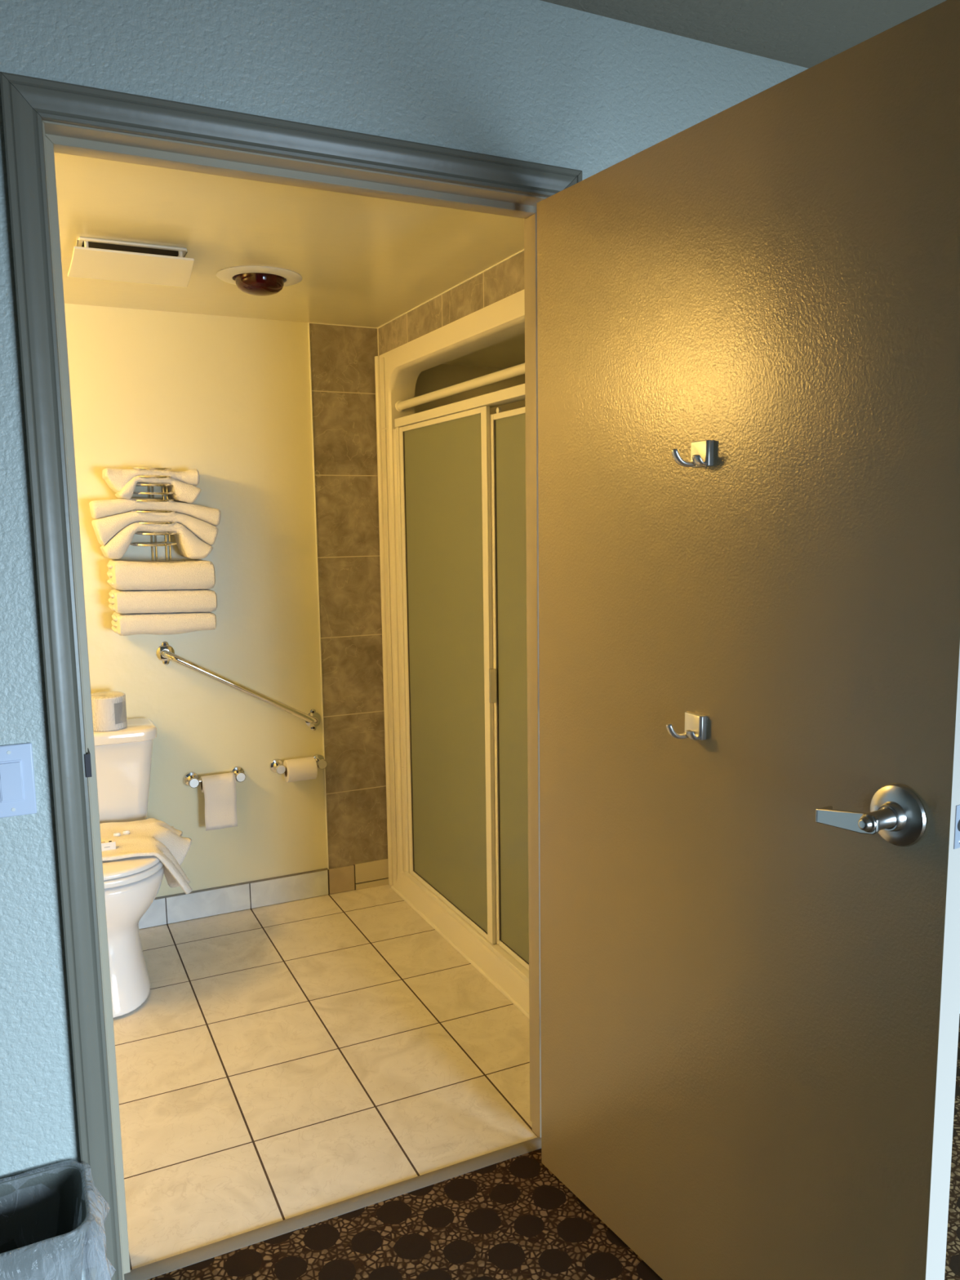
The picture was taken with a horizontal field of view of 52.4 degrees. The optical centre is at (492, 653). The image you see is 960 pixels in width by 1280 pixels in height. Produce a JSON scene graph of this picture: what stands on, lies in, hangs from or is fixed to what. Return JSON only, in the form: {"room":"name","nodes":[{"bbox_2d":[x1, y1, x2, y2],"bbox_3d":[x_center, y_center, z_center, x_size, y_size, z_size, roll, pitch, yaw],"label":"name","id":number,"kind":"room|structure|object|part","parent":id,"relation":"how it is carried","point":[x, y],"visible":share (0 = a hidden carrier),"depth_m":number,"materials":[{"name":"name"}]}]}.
{"room":"hotel room","nodes":[
{"label":"hotel room","id":0,"kind":"room"},
{"bbox_2d":[64,303,339,897],"bbox_3d":[-1.380,-0.112,3.274,2.118,2.227,0.100,-4,9,-26],"label":"wall","id":1,"kind":"structure","parent":0,"point":[225,398],"depth_m":3.42,"materials":[{"name":"beige paint"}]},
{"bbox_2d":[129,466,184,563],"bbox_3d":[-1.110,-0.343,3.219,0.170,0.532,0.163,-4,9,-26],"label":"towel rack","id":2,"kind":"object","parent":1,"relation":"attached to","point":[166,544],"visible":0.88,"depth_m":3.14,"materials":[{"name":"silver metal"}]},
{"bbox_2d":[111,611,216,635],"bbox_3d":[-1.094,-0.103,3.241,0.319,0.073,0.180,-4,9,-26],"label":"bath towel","id":3,"kind":"object","parent":2,"relation":"on","point":[157,624],"visible":0.95,"depth_m":3.16,"materials":[{"name":"white fabric"}]},
{"bbox_2d":[108,588,217,613],"bbox_3d":[-1.094,-0.174,3.232,0.329,0.080,0.181,-4,9,-26],"label":"bath towel","id":4,"kind":"object","parent":3,"relation":"on","point":[122,602],"visible":0.96,"depth_m":3.15,"materials":[{"name":"white fabric"}]},
{"bbox_2d":[106,559,215,590],"bbox_3d":[-1.096,-0.259,3.220,0.326,0.102,0.180,-4,9,-26],"label":"bath towel","id":5,"kind":"object","parent":4,"relation":"on","point":[196,574],"visible":0.99,"depth_m":3.15,"materials":[{"name":"white fabric"}]},
{"bbox_2d":[100,521,213,559],"bbox_3d":[-1.108,-0.371,3.215,0.344,0.123,0.152,-4,9,-26],"label":"hand towel","id":6,"kind":"object","parent":5,"relation":"on","point":[189,545],"visible":0.94,"depth_m":3.16,"materials":[{"name":"white fabric"}]},
{"bbox_2d":[91,511,217,546],"bbox_3d":[-1.110,-0.409,3.213,0.385,0.117,0.144,-4,9,-26],"label":"hand towel","id":7,"kind":"object","parent":6,"relation":"on","point":[105,528],"visible":0.9,"depth_m":3.15,"materials":[{"name":"white fabric"}]},
{"bbox_2d":[88,497,221,526],"bbox_3d":[-1.109,-0.462,3.212,0.401,0.093,0.135,-4,9,-26],"label":"hand towel","id":8,"kind":"object","parent":7,"relation":"on","point":[103,508],"visible":0.93,"depth_m":3.15,"materials":[{"name":"white fabric"}]},
{"bbox_2d":[115,476,200,503],"bbox_3d":[-1.099,-0.534,3.203,0.261,0.084,0.144,-4,9,-26],"label":"washcloth","id":9,"kind":"object","parent":8,"relation":"on","point":[184,492],"visible":0.96,"depth_m":3.17,"materials":[{"name":"white fabric"}]},
{"bbox_2d":[102,467,199,493],"bbox_3d":[-1.119,-0.563,3.196,0.290,0.079,0.132,-4,9,-26],"label":"washcloth","id":10,"kind":"object","parent":9,"relation":"on","point":[116,479],"visible":0.86,"depth_m":3.13,"materials":[{"name":"white fabric"}]},
{"bbox_2d":[183,765,245,787],"bbox_3d":[-0.979,0.443,3.451,0.214,0.053,0.067,-4,9,-26],"label":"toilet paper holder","id":11,"kind":"object","parent":1,"relation":"attached to","point":[191,779],"visible":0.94,"depth_m":3.44,"materials":[{"name":"silver metal"}]},
{"bbox_3d":[-1.052,0.448,3.417,0.053,0.053,0.066,-4,9,-26],"label":"post","id":12,"kind":"part","parent":11,"relation":"part of","materials":[{"name":"silver metal"}]},
{"bbox_2d":[200,772,237,831],"bbox_3d":[-0.968,0.522,3.449,0.114,0.189,0.063,-4,9,-26],"label":"toilet paper roll","id":13,"kind":"object","parent":11,"relation":"hanging from","point":[219,790],"visible":1,"depth_m":3.42,"materials":[{"name":"white paper"}]},
{"bbox_3d":[-0.907,0.437,3.487,0.053,0.053,0.066,-4,9,-26],"label":"post","id":14,"kind":"part","parent":11,"relation":"part of","materials":[{"name":"silver metal"}]},
{"bbox_2d":[156,641,320,730],"bbox_3d":[-0.882,0.128,3.458,0.570,0.368,0.068,-4,9,-26],"label":"grab bar","id":15,"kind":"object","parent":1,"relation":"attached to","point":[165,652],"visible":1,"depth_m":3.41,"materials":[{"name":"silver metal"}]},
{"bbox_2d":[138,858,388,928],"bbox_3d":[-1.346,0.928,3.362,2.110,0.102,0.016,-4,9,-26],"label":"baseboard","id":16,"kind":"structure","parent":1,"relation":"attached to","point":[163,911],"depth_m":3.60,"materials":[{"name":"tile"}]},
{"bbox_2d":[269,753,327,774],"bbox_3d":[-0.709,0.412,3.582,0.207,0.053,0.067,-4,9,-26],"label":"toilet paper holder","id":17,"kind":"object","parent":1,"relation":"attached to","point":[276,766],"visible":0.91,"depth_m":3.57,"materials":[{"name":"silver metal"}]},
{"bbox_3d":[-0.778,0.417,3.549,0.053,0.053,0.066,-4,9,-26],"label":"post","id":18,"kind":"part","parent":17,"relation":"part of","materials":[{"name":"silver metal"}]},
{"bbox_2d":[283,756,317,782],"bbox_3d":[-0.704,0.426,3.569,0.107,0.082,0.082,-4,9,-26],"label":"toilet paper roll","id":19,"kind":"object","parent":17,"relation":"hanging from","point":[304,768],"visible":0.9,"depth_m":3.54,"materials":[{"name":"white paper"}]},
{"bbox_3d":[-0.640,0.406,3.616,0.053,0.053,0.066,-4,9,-26],"label":"post","id":20,"kind":"part","parent":17,"relation":"part of","materials":[{"name":"silver metal"}]},
{"bbox_2d":[307,322,328,869],"bbox_3d":[-0.637,-0.172,3.573,0.004,2.007,0.009,-4,9,-26],"label":"trim","id":21,"kind":"structure","parent":1,"relation":"attached to","point":[308,331],"depth_m":3.56,"materials":[{"name":"white"}]},
{"bbox_2d":[309,323,387,869],"bbox_3d":[-0.521,-0.181,3.631,0.256,2.007,0.006,-4,9,-26],"label":"wall tiles","id":22,"kind":"structure","parent":1,"relation":"attached to","point":[343,357],"depth_m":3.62,"materials":[{"name":"brown tile"}]},
{"bbox_2d":[53,152,524,327],"bbox_3d":[-1.017,-1.067,2.373,2.118,0.100,1.601,-4,9,-26],"label":"ceiling","id":23,"kind":"structure","parent":0,"point":[360,260],"depth_m":2.42,"materials":[{"name":"beige paint"}]},
{"bbox_2d":[67,236,194,287],"bbox_3d":[-0.929,-1.015,2.529,0.308,0.052,0.312,-4,9,-26],"label":"exhaust fan","id":24,"kind":"object","parent":23,"relation":"attached to","point":[91,258],"visible":1,"depth_m":2.48,"materials":[{"name":"white plastic"}]},
{"bbox_3d":[-1.002,-1.000,2.406,0.010,0.036,0.010,-4,9,-26],"label":"post","id":25,"kind":"part","parent":24,"relation":"part of","materials":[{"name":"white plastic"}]},
{"bbox_3d":[-0.951,-1.039,2.547,0.262,0.010,0.255,-4,9,-26],"label":"frame","id":26,"kind":"part","parent":24,"relation":"part of","materials":[{"name":"white plastic"}]},
{"bbox_3d":[-0.801,-1.016,2.503,0.010,0.036,0.010,-4,9,-26],"label":"post","id":27,"kind":"part","parent":24,"relation":"part of","materials":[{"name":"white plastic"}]},
{"bbox_2d":[216,266,302,296],"bbox_3d":[-0.666,-1.052,2.790,0.240,0.050,0.240,-4,9,-26],"label":"heat lamp","id":28,"kind":"object","parent":23,"relation":"attached to","point":[260,281],"visible":1,"depth_m":2.74,"materials":[{"name":"red glass"}]},
{"bbox_3d":[-0.666,-1.052,2.790,0.140,0.050,0.140,-4,9,-26],"label":"lamp bulb","id":29,"kind":"part","parent":28,"relation":"part of","materials":[{"name":"red glass"}]},
{"bbox_2d":[0,0,808,1279],"bbox_3d":[-0.393,-0.073,1.846,5.300,2.514,0.120,-4,9,-26],"label":"wall","id":30,"kind":"structure","parent":0,"point":[534,81],"depth_m":1.69,"materials":[{"name":"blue paint"}]},
{"bbox_2d":[0,742,36,817],"bbox_3d":[-0.795,0.212,1.610,0.070,0.121,0.010,-4,9,-26],"label":"light switch","id":31,"kind":"object","parent":30,"relation":"attached to","point":[17,783],"visible":1,"depth_m":1.61,"materials":[{"name":"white plastic"}]},
{"bbox_3d":[-0.795,0.212,1.609,0.035,0.069,0.002,-4,9,-26],"label":"rocker frame","id":32,"kind":"part","parent":31,"relation":"part of","materials":[{"name":"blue plastic"}]},
{"bbox_2d":[0,72,123,1279],"bbox_3d":[-0.714,0.152,1.638,0.056,2.092,0.019,-4,9,-26],"label":"trim","id":33,"kind":"structure","parent":30,"relation":"attached to","point":[23,131],"depth_m":1.61,"materials":[{"name":"grey paint"}]},
{"bbox_2d":[42,121,130,1279],"bbox_3d":[-0.720,0.161,1.714,0.034,2.054,0.122,-4,9,-26],"label":"trim","id":34,"kind":"structure","parent":30,"relation":"attached to","point":[48,144],"depth_m":1.68,"materials":[{"name":"beige paint"}]},
{"bbox_2d":[84,747,92,777],"bbox_3d":[-0.696,0.188,1.673,0.009,0.040,0.048,-4,9,-26],"label":"strike plate","id":35,"kind":"object","parent":30,"relation":"attached to","point":[87,757],"visible":0.95,"depth_m":1.65,"materials":[{"name":"grey metal"}]},
{"bbox_2d":[0,71,582,197],"bbox_3d":[-0.288,-0.892,1.713,1.031,0.056,0.019,-4,9,-26],"label":"trim","id":36,"kind":"structure","parent":30,"relation":"attached to","point":[55,101],"depth_m":1.67,"materials":[{"name":"grey paint"}]},
{"bbox_2d":[42,120,546,218],"bbox_3d":[-0.318,-0.872,1.778,0.953,0.034,0.122,-4,9,-26],"label":"trim","id":37,"kind":"structure","parent":30,"relation":"attached to","point":[66,139],"depth_m":1.73,"materials":[{"name":"beige paint"}]},
{"bbox_2d":[524,211,541,1137],"bbox_3d":[0.106,0.097,2.116,0.034,2.053,0.122,-4,9,-26],"label":"trim","id":38,"kind":"structure","parent":30,"relation":"attached to","point":[530,223],"depth_m":2.11,"materials":[{"name":"beige paint"}]},
{"bbox_2d":[564,171,582,189],"bbox_3d":[0.162,0.084,2.063,0.056,2.092,0.019,-4,9,-26],"label":"trim","id":39,"kind":"structure","parent":30,"relation":"attached to","point":[578,179],"depth_m":1.92,"materials":[{"name":"grey paint"}]},
{"bbox_2d":[537,0,959,1279],"bbox_3d":[0.325,0.178,1.618,0.122,2.001,0.929,-5,9,-31],"label":"door","id":40,"kind":"structure","parent":30,"relation":"in","point":[750,930],"depth_m":1.49,"materials":[{"name":"beige paint"}]},
{"bbox_2d":[666,711,706,740],"bbox_3d":[0.313,0.122,1.597,0.059,0.041,0.047,-4,9,-26],"label":"robe hook","id":41,"kind":"object","parent":40,"relation":"attached to","point":[695,724],"visible":1,"depth_m":1.59,"materials":[{"name":"silver metal"}]},
{"bbox_3d":[0.334,0.120,1.607,0.013,0.040,0.046,-4,9,-26],"label":"plate","id":42,"kind":"part","parent":41,"relation":"part of","materials":[{"name":"silver metal"}]},
{"bbox_2d":[671,440,713,467],"bbox_3d":[0.310,-0.314,1.534,0.059,0.041,0.047,-4,9,-26],"label":"robe hook","id":43,"kind":"object","parent":40,"relation":"attached to","point":[701,451],"visible":1,"depth_m":1.53,"materials":[{"name":"silver metal"}]},
{"bbox_3d":[0.331,-0.316,1.544,0.013,0.040,0.046,-4,9,-26],"label":"plate","id":44,"kind":"part","parent":43,"relation":"part of","materials":[{"name":"silver metal"}]},
{"bbox_3d":[0.484,0.218,1.301,0.058,0.036,0.099,-4,9,-26],"label":"handle lever","id":45,"kind":"part","parent":40,"relation":"part of","materials":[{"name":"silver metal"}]},
{"bbox_3d":[0.599,0.220,1.244,0.026,0.057,0.001,-5,9,-31],"label":"latch plate","id":46,"kind":"part","parent":40,"relation":"part of","materials":[{"name":"silver metal"}]},
{"bbox_2d":[377,251,524,355],"bbox_3d":[-0.021,-1.093,2.863,0.100,0.203,1.601,-4,9,-26],"label":"wall","id":47,"kind":"structure","parent":0,"point":[505,279],"depth_m":2.93,"materials":[{"name":"brown tile"}]},
{"bbox_2d":[309,248,524,355],"bbox_3d":[-0.181,-1.032,2.794,0.256,0.103,1.585,-4,9,-26],"label":"trim","id":48,"kind":"structure","parent":47,"relation":"attached to","point":[522,251],"depth_m":3.14,"materials":[{"name":"white"}]},
{"bbox_2d":[113,884,959,1279],"bbox_3d":[0.096,1.308,1.062,5.300,0.060,5.471,-4,9,-26],"label":"floor","id":49,"kind":"structure","parent":0,"point":[278,1062],"depth_m":2.36,"materials":[{"name":"beige tile"}]},
{"bbox_2d":[0,1164,91,1279],"bbox_3d":[-0.804,1.062,1.597,0.280,0.299,0.192,-4,9,-26],"label":"waste bin","id":50,"kind":"object","parent":49,"relation":"on","point":[39,1206],"visible":0.99,"depth_m":1.67,"materials":[{"name":"grey plastic"}]},
{"bbox_2d":[0,1160,115,1279],"bbox_3d":[-0.798,1.057,1.588,0.347,0.290,0.237,-4,9,-26],"label":"liner","id":51,"kind":"object","parent":50,"relation":"in","point":[105,1270],"visible":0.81,"depth_m":1.64,"materials":[{"name":"white"}]},
{"bbox_2d":[93,718,164,1017],"bbox_3d":[-1.223,0.646,3.006,0.445,0.753,0.662,-4,9,-26],"label":"toilet","id":52,"kind":"object","parent":49,"relation":"on","point":[123,757],"visible":0.37,"depth_m":2.88,"materials":[{"name":"white ceramic"}]},
{"bbox_2d":[90,691,127,732],"bbox_3d":[-1.249,0.188,3.158,0.118,0.113,0.118,-4,9,-26],"label":"paper roll","id":53,"kind":"object","parent":52,"relation":"on","point":[109,708],"visible":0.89,"depth_m":3.11,"materials":[{"name":"white paper"}]},
{"bbox_3d":[-1.327,0.437,3.185,0.420,0.311,0.192,-4,9,-26],"label":"tank","id":54,"kind":"part","parent":52,"relation":"part of","materials":[{"name":"white ceramic"}]},
{"bbox_3d":[-1.327,0.266,3.159,0.445,0.040,0.210,-4,9,-26],"label":"tank lid","id":55,"kind":"part","parent":52,"relation":"part of","materials":[{"name":"white ceramic"}]},
{"bbox_3d":[-1.178,0.597,2.905,0.362,0.020,0.449,-4,9,-26],"label":"lid","id":56,"kind":"part","parent":52,"relation":"part of","materials":[{"name":"white plastic"}]},
{"bbox_3d":[-1.178,0.620,2.909,0.364,0.022,0.456,-4,9,-26],"label":"seat","id":57,"kind":"part","parent":52,"relation":"part of","materials":[{"name":"white plastic"}]},
{"bbox_3d":[-1.189,0.829,2.965,0.366,0.401,0.517,-4,9,-26],"label":"bowl","id":58,"kind":"part","parent":52,"relation":"part of","materials":[{"name":"white ceramic"}]},
{"bbox_2d":[99,817,192,894],"bbox_3d":[-1.145,0.643,2.978,0.458,0.175,0.401,-4,9,-26],"label":"hand towel","id":59,"kind":"object","parent":52,"relation":"on","point":[148,837],"visible":0.52,"depth_m":2.98,"materials":[{"name":"white fabric"}]},
{"bbox_2d":[101,839,115,851],"bbox_3d":[-1.137,0.566,2.860,0.056,0.025,0.024,-4,9,-26],"label":"soap box","id":60,"kind":"object","parent":59,"relation":"on","point":[109,844],"visible":0.62,"depth_m":2.86,"materials":[{"name":"white paper"}]},
{"bbox_2d":[112,832,120,836],"bbox_3d":[-1.151,0.556,2.985,0.022,0.011,0.012,-4,9,-26],"label":"soap bar","id":61,"kind":"object","parent":59,"relation":"on","point":[115,834],"visible":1,"depth_m":2.98,"materials":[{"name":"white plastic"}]},
{"bbox_2d":[122,830,129,835],"bbox_3d":[-1.131,0.553,3.006,0.022,0.011,0.012,-4,9,-26],"label":"soap bar","id":62,"kind":"object","parent":59,"relation":"on","point":[125,832],"visible":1,"depth_m":3.00,"materials":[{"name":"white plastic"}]},
{"bbox_2d":[124,1137,541,1279],"bbox_3d":[-0.284,1.148,2.032,0.912,0.010,0.034,-4,9,-26],"label":"threshold strip","id":63,"kind":"object","parent":49,"relation":"on","point":[151,1270],"visible":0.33,"depth_m":2.00,"materials":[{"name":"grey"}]},
{"bbox_2d":[374,289,528,1018],"bbox_3d":[0.301,-0.025,3.182,0.858,2.007,1.553,-4,9,-26],"label":"shower surround","id":64,"kind":"object","parent":49,"relation":"on","point":[491,339],"visible":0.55,"depth_m":3.53,"materials":[{"name":"beige plastic"}]},
{"bbox_3d":[-0.394,-0.083,3.654,0.025,2.003,0.078,-4,9,-26],"label":"edge molding","id":65,"kind":"part","parent":64,"relation":"part of","materials":[{"name":"beige plastic"}]},
{"bbox_2d":[395,362,524,412],"bbox_3d":[-0.044,-0.811,2.923,0.040,0.039,1.300,-4,9,-26],"label":"shower rod","id":66,"kind":"object","parent":64,"relation":"attached to","point":[518,370],"visible":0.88,"depth_m":2.99,"materials":[{"name":"white metal"}]},
{"bbox_2d":[394,383,528,983],"bbox_3d":[-0.037,0.076,3.021,0.053,1.685,1.262,-4,9,-26],"label":"shower door frame","id":67,"kind":"object","parent":64,"relation":"attached to","point":[515,393],"visible":0.3,"depth_m":3.30,"materials":[{"name":"white metal"}]},
{"bbox_2d":[399,405,496,944],"bbox_3d":[-0.159,0.055,3.238,0.013,1.636,0.704,-4,9,-26],"label":"shower door","id":68,"kind":"structure","parent":67,"relation":"attached to","point":[446,506],"depth_m":3.19,"materials":[{"name":"white"}]},
{"bbox_3d":[-0.170,-0.747,3.131,0.012,0.017,0.640,-4,9,-26],"label":"rail","id":69,"kind":"part","parent":68,"relation":"part of","materials":[{"name":"white"}]},
{"bbox_3d":[-0.151,0.857,3.351,0.012,0.016,0.640,-4,9,-26],"label":"rail","id":70,"kind":"part","parent":68,"relation":"part of","materials":[{"name":"white metal"}]},
{"bbox_3d":[-0.046,-0.743,2.909,0.052,0.030,1.262,-4,9,-26],"label":"header rail","id":71,"kind":"part","parent":67,"relation":"part of","materials":[{"name":"white metal"}]},
{"bbox_2d":[488,406,528,970],"bbox_3d":[0.105,0.128,2.715,0.033,1.626,0.511,-4,9,-26],"label":"shower door","id":72,"kind":"structure","parent":67,"relation":"attached to","point":[508,677],"depth_m":2.84,"materials":[{"name":"white"}]},
{"bbox_3d":[0.000,0.098,2.911,0.019,0.102,0.016,-4,9,-26],"label":"handle pull","id":73,"kind":"part","parent":72,"relation":"part of","materials":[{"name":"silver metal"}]},
{"bbox_3d":[0.106,-0.654,2.611,0.012,0.017,0.447,-4,9,-26],"label":"rail","id":74,"kind":"part","parent":72,"relation":"part of","materials":[{"name":"white metal"}]},
{"bbox_3d":[0.124,0.925,2.827,0.012,0.016,0.447,-4,9,-26],"label":"rail","id":75,"kind":"part","parent":72,"relation":"part of","materials":[{"name":"white metal"}]},
{"bbox_2d":[540,0,946,68],"bbox_3d":[0.447,-1.043,-0.039,5.300,0.100,3.750,-4,9,-26],"label":"ceiling","id":76,"kind":"structure","parent":0,"point":[806,33],"depth_m":1.95,"materials":[{"name":"grey paint"}]}
]}

